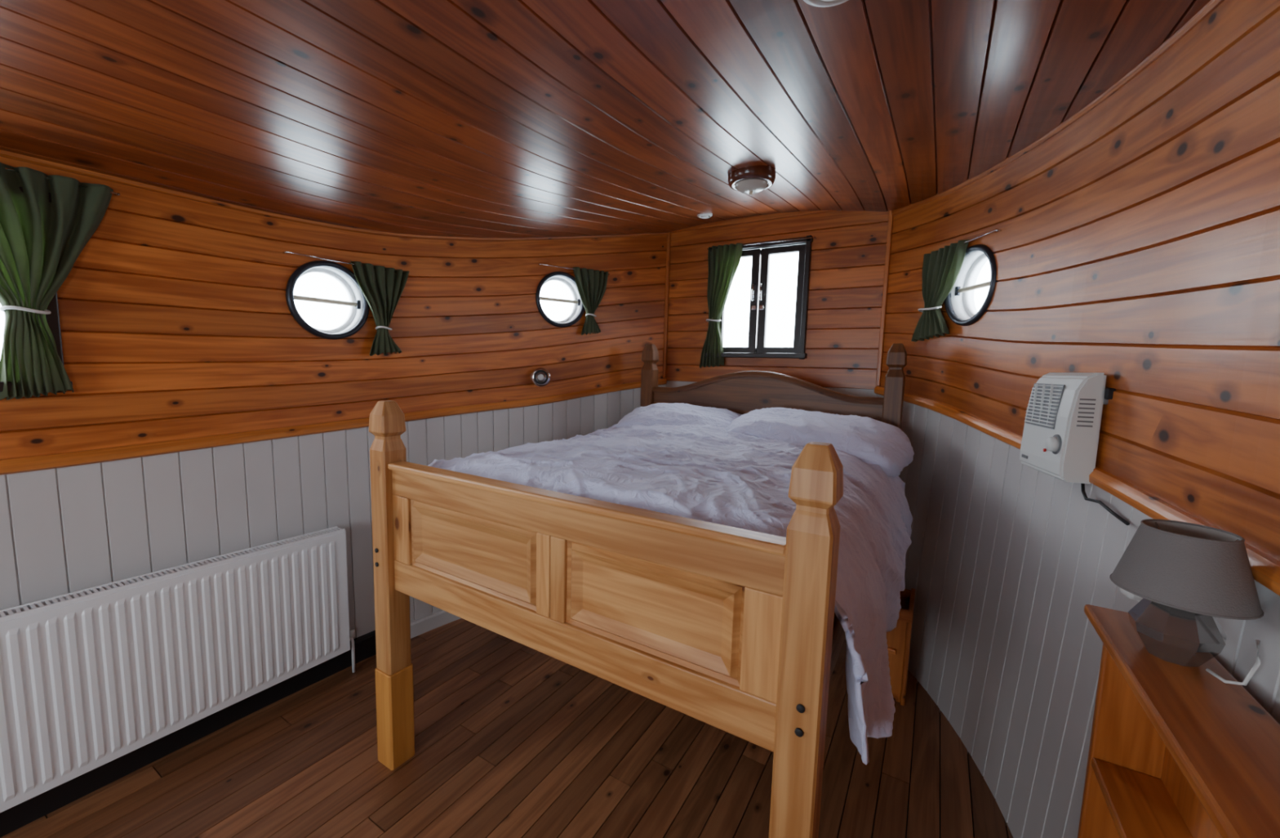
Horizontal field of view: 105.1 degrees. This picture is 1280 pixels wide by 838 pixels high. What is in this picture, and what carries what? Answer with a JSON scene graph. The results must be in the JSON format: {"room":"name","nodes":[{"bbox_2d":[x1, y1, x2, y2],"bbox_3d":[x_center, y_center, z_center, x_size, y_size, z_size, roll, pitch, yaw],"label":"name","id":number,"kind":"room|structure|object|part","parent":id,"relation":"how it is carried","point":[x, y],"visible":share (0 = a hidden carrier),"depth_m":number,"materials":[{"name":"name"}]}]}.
{"room":"ship interior","nodes":[
{"label":"ship interior","id":0,"kind":"room"},
{"bbox_2d":[0,156,666,639],"bbox_3d":[-1.633,-0.001,1.604,0.616,2.522,5.432,6,8,37],"label":"wall","id":1,"kind":"structure","parent":0,"point":[176,321],"depth_m":1.98,"materials":[{"name":"brown wood"}]},
{"bbox_2d":[18,186,51,202],"bbox_3d":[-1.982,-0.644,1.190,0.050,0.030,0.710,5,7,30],"label":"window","id":2,"kind":"structure","parent":1,"relation":"in","point":[20,187],"depth_m":1.48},
{"bbox_2d":[0,381,72,391],"bbox_3d":[-1.993,-0.079,1.247,0.070,0.030,0.720,5,7,30],"label":"frame","id":3,"kind":"object","parent":1,"relation":"attached to","point":[2,383],"visible":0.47,"depth_m":1.43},
{"bbox_2d":[45,292,66,392],"bbox_3d":[-1.821,-0.387,1.507,0.050,0.610,0.031,5,7,31],"label":"frame","id":4,"kind":"object","parent":1,"relation":"attached to","point":[53,318],"visible":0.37,"depth_m":1.51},
{"bbox_2d":[0,162,119,399],"bbox_3d":[-1.929,-0.376,1.252,0.090,0.676,0.887,5,7,31],"label":"curtain","id":5,"kind":"object","parent":1,"relation":"hanging from","point":[42,240],"visible":1,"depth_m":1.45,"materials":[{"name":"green fabric"}]},
{"bbox_3d":[-1.809,-0.320,1.443,0.074,0.018,0.095,5,7,31],"label":"tie cord","id":6,"kind":"part","parent":5,"relation":"part of","materials":[{"name":"white fabric"}]},
{"bbox_2d":[0,629,376,836],"bbox_3d":[-2.211,1.245,0.951,0.084,0.110,3.528,5,7,30],"label":"baseboard","id":7,"kind":"structure","parent":1,"relation":"attached to","point":[35,807],"depth_m":1.79,"materials":[{"name":"black rubber"}]},
{"bbox_2d":[284,260,369,339],"bbox_3d":[-1.378,-0.527,2.183,0.022,0.344,0.344,5,7,33],"label":"ring","id":8,"kind":"object","parent":1,"relation":"attached to","point":[292,280],"visible":0.98,"depth_m":2.14,"materials":[{"name":"metal"}]},
{"bbox_2d":[0,377,666,474],"bbox_3d":[-1.629,0.017,1.557,0.499,0.305,5.338,6,8,37],"label":"trim","id":9,"kind":"structure","parent":1,"relation":"attached to","point":[19,464],"depth_m":1.93,"materials":[{"name":"brown wood"}]},
{"bbox_2d":[0,149,668,240],"bbox_3d":[-1.607,-0.959,1.458,0.490,0.446,5.338,6,8,37],"label":"trim","id":10,"kind":"structure","parent":1,"relation":"attached to","point":[3,153],"depth_m":1.91,"materials":[{"name":"brown wood"}]},
{"bbox_2d":[315,266,363,333],"bbox_3d":[-1.428,-0.532,2.215,0.115,0.303,0.303,5,7,33],"label":"sleeve","id":11,"kind":"object","parent":1,"relation":"attached to","point":[357,291],"visible":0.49,"depth_m":2.29,"materials":[{"name":"paint"}]},
{"bbox_2d":[293,294,357,306],"bbox_3d":[-1.413,-0.530,2.206,0.020,0.020,0.290,5,7,33],"label":"bar","id":12,"kind":"object","parent":11,"relation":"attached to","point":[295,297],"visible":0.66,"depth_m":2.19,"materials":[{"name":"gold metal"}]},
{"bbox_2d":[298,267,356,333],"bbox_3d":[-1.442,-0.533,2.225,0.030,0.292,0.292,5,7,33],"label":"ring","id":13,"kind":"object","parent":11,"relation":"attached to","point":[353,310],"visible":0.51,"depth_m":2.29,"materials":[{"name":"paint"}]},
{"bbox_2d":[355,300,360,309],"bbox_3d":[-1.332,-0.540,2.319,0.020,0.040,0.019,5,7,31],"label":"hinge lug","id":14,"kind":"object","parent":11,"relation":"attached to","point":[358,306],"visible":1,"depth_m":2.31,"materials":[{"name":"metal"}]},
{"bbox_2d":[283,250,408,355],"bbox_3d":[-1.301,-0.504,2.242,0.087,0.425,0.528,5,7,33],"label":"curtain","id":15,"kind":"object","parent":1,"relation":"hanging from","point":[382,287],"visible":1,"depth_m":2.33,"materials":[{"name":"green fabric"}]},
{"bbox_3d":[-1.229,-0.435,2.351,0.074,0.018,0.072,5,7,31],"label":"tie cord","id":16,"kind":"part","parent":15,"relation":"part of","materials":[{"name":"white fabric"}]},
{"bbox_2d":[410,609,461,638],"bbox_3d":[-0.645,1.078,3.078,1.821,0.080,0.156,-3,8,-38],"label":"baseboard","id":17,"kind":"structure","parent":1,"relation":"attached to","point":[431,621],"depth_m":2.66,"materials":[{"name":"white wood"}]},
{"bbox_2d":[530,367,551,386],"bbox_3d":[-0.613,-0.257,3.008,0.114,0.120,0.096,-3,7,-34],"label":"wall spotlight","id":18,"kind":"object","parent":1,"relation":"attached to","point":[540,376],"visible":1,"depth_m":2.99,"materials":[{"name":"silver metal"}]},
{"bbox_3d":[-0.605,-0.254,2.985,0.038,0.038,0.015,1,6,-3],"label":"bulb","id":19,"kind":"part","parent":18,"relation":"part of","materials":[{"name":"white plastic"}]},
{"bbox_2d":[535,271,584,327],"bbox_3d":[-0.492,-0.749,3.076,0.344,0.344,0.022,-3,7,-34],"label":"ring","id":20,"kind":"object","parent":1,"relation":"attached to","point":[548,276],"visible":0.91,"depth_m":3.04,"materials":[{"name":"metal"}]},
{"bbox_2d":[551,275,582,323],"bbox_3d":[-0.526,-0.755,3.125,0.303,0.303,0.115,-3,7,-34],"label":"sleeve","id":21,"kind":"object","parent":1,"relation":"attached to","point":[571,282],"visible":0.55,"depth_m":3.16,"materials":[{"name":"paint"}]},
{"bbox_2d":[539,296,577,303],"bbox_3d":[-0.516,-0.753,3.110,0.290,0.019,0.020,-3,7,-34],"label":"bar","id":22,"kind":"object","parent":21,"relation":"attached to","point":[540,297],"visible":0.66,"depth_m":3.10,"materials":[{"name":"gold metal"}]},
{"bbox_2d":[543,276,577,323],"bbox_3d":[-0.535,-0.756,3.139,0.292,0.292,0.030,-3,7,-34],"label":"ring","id":23,"kind":"object","parent":21,"relation":"attached to","point":[566,282],"visible":0.52,"depth_m":3.18,"materials":[{"name":"paint"}]},
{"bbox_2d":[538,263,609,335],"bbox_3d":[-0.399,-0.744,3.099,0.488,0.420,0.087,-3,7,-34],"label":"curtain","id":24,"kind":"object","parent":1,"relation":"hanging from","point":[591,284],"visible":1,"depth_m":3.15,"materials":[{"name":"green fabric"}]},
{"bbox_2d":[662,231,671,377],"bbox_3d":[0.189,-0.840,3.440,0.022,1.100,0.022,5,7,31],"label":"trim","id":25,"kind":"structure","parent":1,"relation":"attached to","point":[668,236],"depth_m":3.44,"materials":[{"name":"brown wood"}]},
{"bbox_2d":[0,617,1013,837],"bbox_3d":[-0.607,1.344,1.030,3.218,0.020,5.518,5,7,31],"label":"floor","id":26,"kind":"structure","parent":0,"point":[513,739],"depth_m":1.75,"materials":[{"name":"brown wood"}]},
{"bbox_2d":[0,525,355,812],"bbox_3d":[-1.799,0.895,1.546,0.133,0.703,1.731,5,7,31],"label":"radiator","id":27,"kind":"object","parent":26,"relation":"on","point":[88,681],"visible":1,"depth_m":1.66,"materials":[{"name":"metal"}]},
{"bbox_2d":[368,342,906,837],"bbox_3d":[0.189,0.437,2.112,1.506,1.600,1.869,5,7,31],"label":"bed","id":28,"kind":"object","parent":26,"relation":"on","point":[736,631],"visible":0.74,"depth_m":1.22,"materials":[{"name":"brown wood"}]},
{"bbox_3d":[-0.875,0.416,1.718,0.087,0.959,0.087,5,7,31],"label":"foot post","id":29,"kind":"part","parent":28,"relation":"part of","materials":[{"name":"brown wood"}]},
{"bbox_3d":[-0.523,0.398,1.493,0.570,0.231,0.014,5,7,31],"label":"foot panel","id":30,"kind":"part","parent":28,"relation":"part of","materials":[{"name":"brown wood"}]},
{"bbox_3d":[-0.275,0.588,1.367,1.328,0.108,0.034,5,7,31],"label":"foot rail","id":31,"kind":"part","parent":28,"relation":"part of","materials":[{"name":"brown wood"}]},
{"bbox_3d":[-0.266,0.261,1.332,1.328,0.090,0.032,5,7,31],"label":"foot rail","id":32,"kind":"part","parent":28,"relation":"part of","materials":[{"name":"brown wood"}]},
{"bbox_3d":[0.052,0.139,3.213,0.087,1.245,0.087,5,7,31],"label":"head post","id":33,"kind":"part","parent":28,"relation":"part of","materials":[{"name":"brown wood"}]},
{"bbox_3d":[0.013,0.446,1.170,0.485,0.231,0.014,5,7,31],"label":"foot panel","id":34,"kind":"part","parent":28,"relation":"part of","materials":[{"name":"brown wood"}]},
{"bbox_2d":[427,422,912,764],"bbox_3d":[0.164,0.362,1.993,1.662,0.586,1.454,5,7,31],"label":"duvet","id":35,"kind":"object","parent":28,"relation":"on","point":[708,473],"visible":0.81,"depth_m":1.42,"materials":[{"name":"fabric"}]},
{"bbox_2d":[615,402,742,426],"bbox_3d":[0.225,0.039,2.759,0.733,0.242,0.457,5,7,31],"label":"pillow","id":36,"kind":"object","parent":28,"relation":"on","point":[661,413],"visible":0.44,"depth_m":2.66,"materials":[{"name":"fabric"}]},
{"bbox_3d":[0.657,0.148,2.844,1.328,0.805,0.028,5,7,31],"label":"headboard panel","id":37,"kind":"part","parent":28,"relation":"part of","materials":[{"name":"brown wood"}]},
{"bbox_3d":[0.332,0.524,0.990,0.087,0.959,0.087,5,7,31],"label":"foot post","id":38,"kind":"part","parent":28,"relation":"part of","materials":[{"name":"brown wood"}]},
{"bbox_2d":[724,407,914,477],"bbox_3d":[0.826,0.101,2.328,0.837,0.276,0.565,5,7,31],"label":"pillow","id":39,"kind":"object","parent":28,"relation":"on","point":[872,441],"visible":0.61,"depth_m":2.16,"materials":[{"name":"fabric"}]},
{"bbox_3d":[0.791,0.530,1.753,0.026,0.140,1.690,5,7,31],"label":"rail","id":40,"kind":"part","parent":28,"relation":"part of","materials":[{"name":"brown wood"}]},
{"bbox_3d":[1.259,0.247,2.485,0.087,1.245,0.087,5,7,31],"label":"head post","id":41,"kind":"part","parent":28,"relation":"part of","materials":[{"name":"brown wood"}]},
{"bbox_2d":[886,587,915,705],"bbox_3d":[1.154,1.028,2.278,0.184,0.440,0.280,5,7,31],"label":"wooden box","id":42,"kind":"object","parent":26,"relation":"on","point":[899,639],"visible":0.44,"depth_m":2.15,"materials":[{"name":"brown wood"}]},
{"bbox_3d":[1.087,1.016,2.165,0.080,0.020,0.020,5,7,31],"label":"handle","id":43,"kind":"part","parent":42,"relation":"part of","materials":[{"name":"brown wood"}]},
{"bbox_2d":[1077,604,1279,837],"bbox_3d":[0.717,0.926,0.593,0.149,0.972,1.115,5,7,31],"label":"bookshelf","id":44,"kind":"object","parent":26,"relation":"on","point":[1175,750],"visible":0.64,"depth_m":0.82,"materials":[{"name":"brown wood"}]},
{"bbox_3d":[0.987,0.899,1.022,0.110,0.950,0.020,5,7,31],"label":"panel","id":45,"kind":"part","parent":44,"relation":"part of","materials":[{"name":"brown wood"}]},
{"bbox_2d":[1109,518,1263,684],"bbox_3d":[0.933,0.302,0.844,0.179,0.228,0.187,5,7,31],"label":"table lamp","id":46,"kind":"object","parent":44,"relation":"on","point":[1187,575],"visible":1,"depth_m":0.81,"materials":[{"name":"grey fabric"}]},
{"bbox_3d":[0.937,0.245,0.842,0.176,0.111,0.176,5,7,31],"label":"lamp shade","id":47,"kind":"part","parent":46,"relation":"part of","materials":[{"name":"fabric"}]},
{"bbox_3d":[0.938,0.378,0.773,0.018,0.086,0.066,2,6,0],"label":"cord","id":48,"kind":"part","parent":46,"relation":"part of","materials":[{"name":"white plastic"}]},
{"bbox_3d":[0.768,0.937,0.563,0.006,0.920,1.015,5,7,31],"label":"panel","id":49,"kind":"part","parent":44,"relation":"part of","materials":[{"name":"brown wood"}]},
{"bbox_2d":[0,0,1210,238],"bbox_3d":[-0.517,-0.870,0.767,3.304,0.544,5.540,5,7,31],"label":"ceiling","id":50,"kind":"structure","parent":0,"point":[464,118],"depth_m":1.33,"materials":[{"name":"brown wood"}]},
{"bbox_2d":[697,213,712,218],"bbox_3d":[0.386,-1.213,2.924,0.090,0.029,0.090,5,7,31],"label":"sensor","id":51,"kind":"object","parent":50,"relation":"attached to","point":[704,215],"visible":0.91,"depth_m":2.91,"materials":[{"name":"white plastic"}]},
{"bbox_2d":[728,164,775,195],"bbox_3d":[0.479,-1.016,2.109,0.200,0.102,0.200,5,7,31],"label":"ceiling light","id":52,"kind":"object","parent":50,"relation":"attached to","point":[751,180],"depth_m":2.05,"materials":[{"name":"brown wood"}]},
{"bbox_2d":[803,0,848,7],"bbox_3d":[0.378,-0.850,0.957,0.130,0.029,0.130,5,7,31],"label":"ceiling light","id":53,"kind":"object","parent":50,"relation":"attached to","point":[820,3],"depth_m":1.00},
{"bbox_2d":[665,380,875,397],"bbox_3d":[0.800,0.464,3.249,1.800,1.380,0.090,5,7,31],"label":"wall","id":54,"kind":"structure","parent":0,"point":[854,392],"depth_m":2.89,"materials":[{"name":"brown wood"}]},
{"bbox_2d":[723,346,755,352],"bbox_3d":[0.633,-0.457,3.263,0.284,0.040,0.034,5,7,31],"label":"rail","id":55,"kind":"object","parent":54,"relation":"attached to","point":[726,349],"visible":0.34,"depth_m":3.24,"materials":[{"name":"black wood"}]},
{"bbox_2d":[720,306,724,344],"bbox_3d":[0.541,-0.774,3.291,0.050,0.660,0.035,5,7,31],"label":"stile","id":56,"kind":"object","parent":55,"relation":"attached to","point":[722,322],"visible":0.02,"depth_m":3.29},
{"bbox_2d":[751,305,755,310],"bbox_3d":[0.733,-0.715,3.156,0.030,0.030,0.010,5,7,31],"label":"latch plate","id":57,"kind":"object","parent":55,"relation":"attached to","point":[753,307],"visible":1,"depth_m":3.15,"materials":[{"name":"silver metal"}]},
{"bbox_2d":[747,248,761,352],"bbox_3d":[0.728,-0.755,3.150,0.050,0.660,0.084,5,7,31],"label":"stile","id":58,"kind":"object","parent":55,"relation":"attached to","point":[756,258],"depth_m":3.15,"materials":[{"name":"black wood"}]},
{"bbox_3d":[0.724,-0.808,3.127,0.014,0.123,0.049,5,7,31],"label":"handle","id":59,"kind":"part","parent":58,"relation":"part of","materials":[{"name":"silver metal"}]},
{"bbox_2d":[705,352,807,358],"bbox_3d":[0.733,-0.409,3.154,0.660,0.030,0.070,5,7,31],"label":"window sill","id":60,"kind":"structure","parent":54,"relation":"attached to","point":[784,355],"depth_m":3.08,"materials":[{"name":"black wood"}]},
{"bbox_2d":[763,346,793,352],"bbox_3d":[0.882,-0.435,3.113,0.284,0.040,0.034,5,7,31],"label":"rail","id":61,"kind":"object","parent":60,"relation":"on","point":[766,349],"visible":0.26,"depth_m":3.10,"materials":[{"name":"black wood"}]},
{"bbox_2d":[759,305,764,310],"bbox_3d":[0.775,-0.711,3.130,0.030,0.030,0.010,5,7,31],"label":"latch plate","id":62,"kind":"object","parent":61,"relation":"attached to","point":[761,307],"visible":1,"depth_m":3.13,"materials":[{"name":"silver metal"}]},
{"bbox_2d":[755,247,769,352],"bbox_3d":[0.777,-0.750,3.120,0.050,0.660,0.084,5,7,31],"label":"stile","id":63,"kind":"object","parent":61,"relation":"attached to","point":[765,256],"depth_m":3.12,"materials":[{"name":"black wood"}]},
{"bbox_3d":[0.766,-0.804,3.101,0.014,0.123,0.049,5,7,31],"label":"handle","id":64,"kind":"part","parent":63,"relation":"part of","materials":[{"name":"silver metal"}]},
{"bbox_2d":[793,244,805,352],"bbox_3d":[0.990,-0.734,3.020,0.050,0.660,0.035,5,7,31],"label":"stile","id":65,"kind":"object","parent":61,"relation":"attached to","point":[802,251],"visible":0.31,"depth_m":3.01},
{"bbox_2d":[710,235,813,257],"bbox_3d":[0.761,-1.075,3.102,0.650,0.069,0.082,5,7,31],"label":"curtain rod","id":66,"kind":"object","parent":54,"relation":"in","point":[798,241],"depth_m":3.04,"materials":[{"name":"black metal"}]},
{"bbox_3d":[0.649,-1.074,3.199,0.284,0.040,0.034,5,7,31],"label":"rail","id":67,"kind":"part","parent":66,"relation":"part of","materials":[{"name":"black wood"}]},
{"bbox_2d":[699,236,816,368],"bbox_3d":[0.714,-0.712,3.097,0.709,0.795,0.087,5,7,31],"label":"curtain","id":68,"kind":"object","parent":66,"relation":"hanging from","point":[723,261],"visible":1,"depth_m":3.21,"materials":[{"name":"green fabric"}]},
{"bbox_3d":[0.485,-0.649,3.235,0.103,0.018,0.074,5,7,31],"label":"tie cord","id":69,"kind":"part","parent":68,"relation":"part of","materials":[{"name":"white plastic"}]},
{"bbox_3d":[0.898,-1.051,3.048,0.284,0.040,0.034,5,7,31],"label":"rail","id":70,"kind":"part","parent":66,"relation":"part of","materials":[{"name":"black metal"}]},
{"bbox_2d":[799,235,812,359],"bbox_3d":[1.004,-0.728,2.965,0.030,0.730,0.050,5,7,31],"label":"frame","id":71,"kind":"object","parent":54,"relation":"attached to","point":[808,243],"visible":0.8,"depth_m":2.94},
{"bbox_2d":[666,209,888,389],"bbox_3d":[0.834,-0.799,3.116,1.800,1.160,0.090,5,7,31],"label":"wall","id":72,"kind":"structure","parent":0,"point":[848,250],"depth_m":2.93,"materials":[{"name":"wood"}]},
{"bbox_2d":[671,208,842,232],"bbox_3d":[0.817,-1.257,3.021,1.400,0.050,0.020,5,7,31],"label":"trim","id":73,"kind":"structure","parent":72,"relation":"attached to","point":[777,215],"depth_m":3.08,"materials":[{"name":"brown wood"}]},
{"bbox_2d":[875,393,1279,837],"bbox_3d":[0.529,0.753,0.383,0.713,1.391,5.493,4,7,23],"label":"wall","id":74,"kind":"structure","parent":0,"point":[1005,557],"depth_m":1.67,"materials":[{"name":"white wood"}]},
{"bbox_2d":[1120,587,1142,601],"bbox_3d":[1.099,0.368,1.081,0.046,0.085,0.085,4,6,22],"label":"wall socket","id":75,"kind":"object","parent":74,"relation":"attached to","point":[1132,596],"visible":0.12,"depth_m":1.07,"materials":[{"name":"white plastic"}]},
{"bbox_2d":[880,0,1279,560],"bbox_3d":[0.580,-0.330,0.214,0.617,1.342,5.414,4,7,24],"label":"wall","id":76,"kind":"structure","parent":0,"point":[1137,245],"depth_m":1.17,"materials":[{"name":"brown wood"}]},
{"bbox_2d":[875,210,893,386],"bbox_3d":[1.367,-0.734,2.729,0.022,1.100,0.022,5,7,31],"label":"trim","id":77,"kind":"structure","parent":76,"relation":"attached to","point":[890,216],"depth_m":2.73,"materials":[{"name":"brown wood"}]},
{"bbox_2d":[911,229,1001,342],"bbox_3d":[1.403,-0.579,2.240,0.087,0.425,0.555,2,6,1],"label":"curtain","id":78,"kind":"object","parent":76,"relation":"hanging from","point":[941,268],"visible":1,"depth_m":2.30,"materials":[{"name":"green fabric"}]},
{"bbox_3d":[1.397,-0.529,2.362,0.074,0.018,0.158,2,6,4],"label":"tie cord","id":79,"kind":"part","parent":78,"relation":"part of","materials":[{"name":"white fabric"}]},
{"bbox_2d":[949,250,988,319],"bbox_3d":[1.494,-0.578,2.134,0.115,0.303,0.303,2,6,1],"label":"sleeve","id":80,"kind":"object","parent":76,"relation":"attached to","point":[956,301],"visible":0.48,"depth_m":2.25,"materials":[{"name":"paint"}]},
{"bbox_2d":[955,286,960,295],"bbox_3d":[1.474,-0.593,2.274,0.020,0.040,0.019,5,7,31],"label":"hinge lug","id":81,"kind":"object","parent":80,"relation":"attached to","point":[957,293],"visible":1,"depth_m":2.27,"materials":[{"name":"metal"}]},
{"bbox_2d":[957,280,990,293],"bbox_3d":[1.476,-0.578,2.134,0.020,0.020,0.290,2,6,1],"label":"bar","id":82,"kind":"object","parent":80,"relation":"attached to","point":[986,283],"visible":0.66,"depth_m":2.15,"materials":[{"name":"gold metal"}]},
{"bbox_2d":[962,253,987,317],"bbox_3d":[1.512,-0.577,2.134,0.030,0.292,0.292,2,6,1],"label":"ring","id":83,"kind":"object","parent":80,"relation":"attached to","point":[966,295],"visible":0.38,"depth_m":2.24,"materials":[{"name":"paint"}]},
{"bbox_2d":[944,244,998,325],"bbox_3d":[1.435,-0.579,2.135,0.022,0.344,0.344,2,6,1],"label":"ring","id":84,"kind":"object","parent":76,"relation":"attached to","point":[986,250],"visible":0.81,"depth_m":2.05,"materials":[{"name":"metal"}]},
{"bbox_2d":[891,0,1224,216],"bbox_3d":[0.543,-0.827,0.166,0.549,0.206,5.354,4,7,24],"label":"trim","id":85,"kind":"structure","parent":76,"relation":"attached to","point":[1166,44],"depth_m":1.41,"materials":[{"name":"brown wood"}]},
{"bbox_2d":[1019,372,1129,524],"bbox_3d":[1.223,0.052,1.379,0.119,0.364,0.461,3,6,18],"label":"wall heater","id":86,"kind":"object","parent":76,"relation":"attached to","point":[1063,420],"visible":1,"depth_m":1.36,"materials":[{"name":"plastic"}]},
{"bbox_2d":[1024,382,1065,429],"bbox_3d":[1.231,-0.042,1.494,0.063,0.130,0.183,5,7,31],"label":"grille","id":87,"kind":"object","parent":86,"relation":"attached to","point":[1046,400],"depth_m":1.48,"materials":[{"name":"plastic"}]},
{"bbox_3d":[1.178,0.072,1.399,0.022,0.044,0.044,3,6,18],"label":"knob","id":88,"kind":"part","parent":86,"relation":"part of","materials":[{"name":"plastic"}]},
{"bbox_3d":[1.252,0.014,1.467,0.080,0.305,0.270,3,6,18],"label":"casing","id":89,"kind":"part","parent":86,"relation":"part of","materials":[{"name":"plastic"}]},
{"bbox_2d":[1076,420,1093,422],"bbox_3d":[1.213,0.007,1.335,0.035,0.004,0.003,3,6,18],"label":"vent","id":90,"kind":"object","parent":86,"relation":"attached to","point":[1077,421],"depth_m":1.33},
{"bbox_2d":[1076,424,1093,426],"bbox_3d":[1.213,0.019,1.337,0.035,0.004,0.003,3,6,18],"label":"vent","id":91,"kind":"object","parent":86,"relation":"attached to","point":[1077,425],"depth_m":1.34,"materials":[{"name":"white plastic"}]},
{"bbox_2d":[1077,415,1093,417],"bbox_3d":[1.213,-0.005,1.334,0.035,0.004,0.003,3,6,18],"label":"vent","id":92,"kind":"object","parent":86,"relation":"attached to","point":[1078,416],"depth_m":1.33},
{"bbox_2d":[1078,407,1094,408],"bbox_3d":[1.214,-0.029,1.332,0.035,0.004,0.003,3,6,18],"label":"vent","id":93,"kind":"object","parent":86,"relation":"attached to","point":[1078,407],"depth_m":1.33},
{"bbox_2d":[1078,411,1094,413],"bbox_3d":[1.214,-0.017,1.333,0.035,0.004,0.003,3,6,18],"label":"vent","id":94,"kind":"object","parent":86,"relation":"attached to","point":[1079,412],"depth_m":1.33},
{"bbox_2d":[1079,402,1095,404],"bbox_3d":[1.214,-0.041,1.331,0.035,0.004,0.003,3,6,18],"label":"vent","id":95,"kind":"object","parent":86,"relation":"attached to","point":[1080,403],"depth_m":1.33,"materials":[{"name":"white plastic"}]},
{"bbox_2d":[1080,398,1096,399],"bbox_3d":[1.215,-0.053,1.329,0.035,0.004,0.003,3,6,18],"label":"vent","id":96,"kind":"object","parent":86,"relation":"attached to","point":[1080,398],"depth_m":1.33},
{"bbox_3d":[1.197,0.210,1.272,0.018,0.071,0.214,3,6,18],"label":"power cord","id":97,"kind":"part","parent":86,"relation":"part of","materials":[{"name":"black rubber"}]},
{"bbox_2d":[874,386,1279,595],"bbox_3d":[0.512,0.208,0.276,0.558,0.305,5.354,4,7,24],"label":"trim","id":98,"kind":"structure","parent":76,"relation":"attached to","point":[1265,569],"depth_m":1.16,"materials":[{"name":"brown wood"}]}
]}

